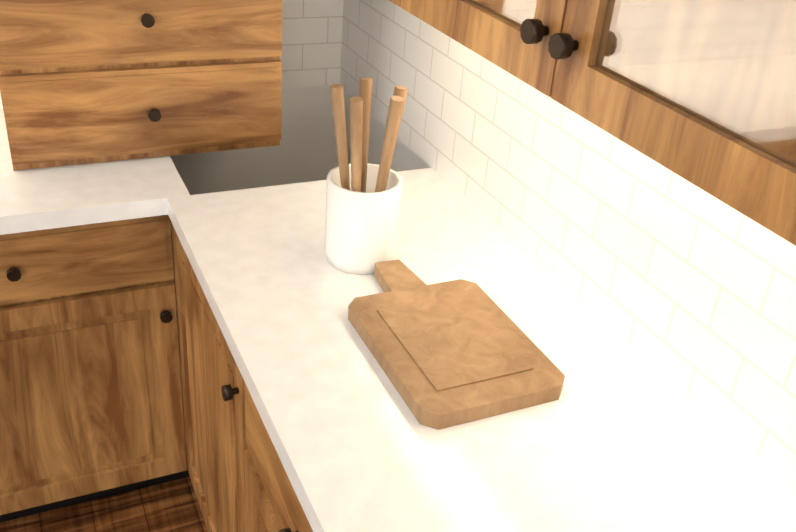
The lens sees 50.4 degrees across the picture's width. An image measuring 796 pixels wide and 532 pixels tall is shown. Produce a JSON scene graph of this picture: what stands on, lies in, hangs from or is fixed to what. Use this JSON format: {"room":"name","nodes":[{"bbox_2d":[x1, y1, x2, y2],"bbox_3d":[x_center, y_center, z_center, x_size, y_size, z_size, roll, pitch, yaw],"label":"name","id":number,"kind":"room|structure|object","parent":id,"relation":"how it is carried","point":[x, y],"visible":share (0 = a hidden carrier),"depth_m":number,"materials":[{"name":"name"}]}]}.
{"room":"kitchen","nodes":[
{"label":"kitchen","id":0,"kind":"room"},
{"bbox_2d":[0,477,207,531],"bbox_3d":[-2.884,3.996,-3.739,14.000,0.100,12.200,-9,33,-23],"label":"floor","id":1,"kind":"structure","parent":0,"point":[172,506],"depth_m":2.23,"materials":[{"name":"brown wood"}]},
{"bbox_2d":[0,216,189,522],"bbox_3d":[-0.948,0.154,2.182,0.681,0.880,0.617,-9,33,-23],"label":"base cabinet","id":2,"kind":"object","parent":1,"relation":"on","point":[91,400],"depth_m":1.96,"materials":[{"name":"brown wood"}]},
{"bbox_2d":[0,148,189,235],"bbox_3d":[-2.899,0.084,1.087,5.101,0.040,0.637,-9,33,-23],"label":"countertop","id":3,"kind":"structure","parent":2,"relation":"on","point":[49,201],"depth_m":1.80,"materials":[{"name":"white stone"}]},
{"bbox_2d":[169,216,226,531],"bbox_3d":[-0.115,0.359,1.955,0.637,0.880,0.657,-9,33,-23],"label":"base cabinet","id":4,"kind":"object","parent":1,"relation":"on","point":[200,336],"depth_m":1.86,"materials":[{"name":"brown wood"}]},
{"bbox_2d":[167,164,795,531],"bbox_3d":[0.149,0.239,1.286,0.647,0.040,1.710,-9,33,-23],"label":"countertop","id":5,"kind":"structure","parent":4,"relation":"on","point":[625,445],"depth_m":1.28,"materials":[{"name":"white stone"}]},
{"bbox_2d":[324,78,407,274],"bbox_3d":[-0.061,-0.163,1.562,0.140,0.340,0.140,-9,33,-23],"label":"utensil crock","id":6,"kind":"object","parent":5,"relation":"on","point":[363,201],"visible":0.98,"depth_m":1.54,"materials":[{"name":"white ceramic"}]},
{"bbox_2d":[348,259,564,429],"bbox_3d":[0.067,0.106,1.430,0.250,0.030,0.430,-9,33,-23],"label":"cutting board","id":7,"kind":"object","parent":5,"relation":"on","point":[452,353],"visible":1,"depth_m":1.36,"materials":[{"name":"brown wood"}]},
{"bbox_2d":[223,336,314,531],"bbox_3d":[0.109,0.623,1.536,0.637,0.880,0.657,-9,33,-23],"label":"base cabinet","id":8,"kind":"object","parent":1,"relation":"on","point":[261,496],"depth_m":1.44,"materials":[{"name":"brown wood"}]},
{"bbox_2d":[170,86,338,194],"bbox_3d":[-3.120,-0.506,1.072,6.840,2.800,0.210,-9,33,-23],"label":"wall","id":9,"kind":"structure","parent":0,"point":[305,150],"depth_m":2.57,"materials":[{"name":"white paint"}]},
{"bbox_2d":[0,0,291,175],"bbox_3d":[-0.593,-1.019,1.748,0.609,1.548,0.440,-9,33,-23],"label":"upper cabinet","id":10,"kind":"object","parent":9,"relation":"attached to","point":[108,108],"depth_m":1.87,"materials":[{"name":"brown wood"}]},
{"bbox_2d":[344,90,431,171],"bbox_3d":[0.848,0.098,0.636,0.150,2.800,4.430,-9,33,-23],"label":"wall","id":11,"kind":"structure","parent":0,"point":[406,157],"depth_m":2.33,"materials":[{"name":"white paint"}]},
{"bbox_2d":[359,0,370,7],"bbox_3d":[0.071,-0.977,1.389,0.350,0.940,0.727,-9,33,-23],"label":"upper cabinet","id":12,"kind":"object","parent":11,"relation":"attached to","point":[368,2],"depth_m":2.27,"materials":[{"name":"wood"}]},
{"bbox_2d":[371,0,518,91],"bbox_3d":[0.282,-0.699,1.003,0.350,0.880,0.538,-9,33,-23],"label":"upper cabinet","id":13,"kind":"object","parent":11,"relation":"attached to","point":[476,35],"depth_m":1.20,"materials":[{"name":"brown wood"}]},
{"bbox_2d":[503,0,795,259],"bbox_3d":[0.457,-0.493,0.675,0.350,0.880,0.539,-9,33,-23],"label":"upper cabinet","id":14,"kind":"object","parent":11,"relation":"attached to","point":[694,101],"depth_m":0.83,"materials":[{"name":"brown wood"}]},
{"bbox_2d":[759,144,795,283],"bbox_3d":[0.617,-0.332,0.364,0.350,0.940,0.457,-9,33,-23],"label":"upper cabinet","id":15,"kind":"object","parent":11,"relation":"attached to","point":[779,249],"depth_m":0.72,"materials":[{"name":"brown wood"}]}
]}

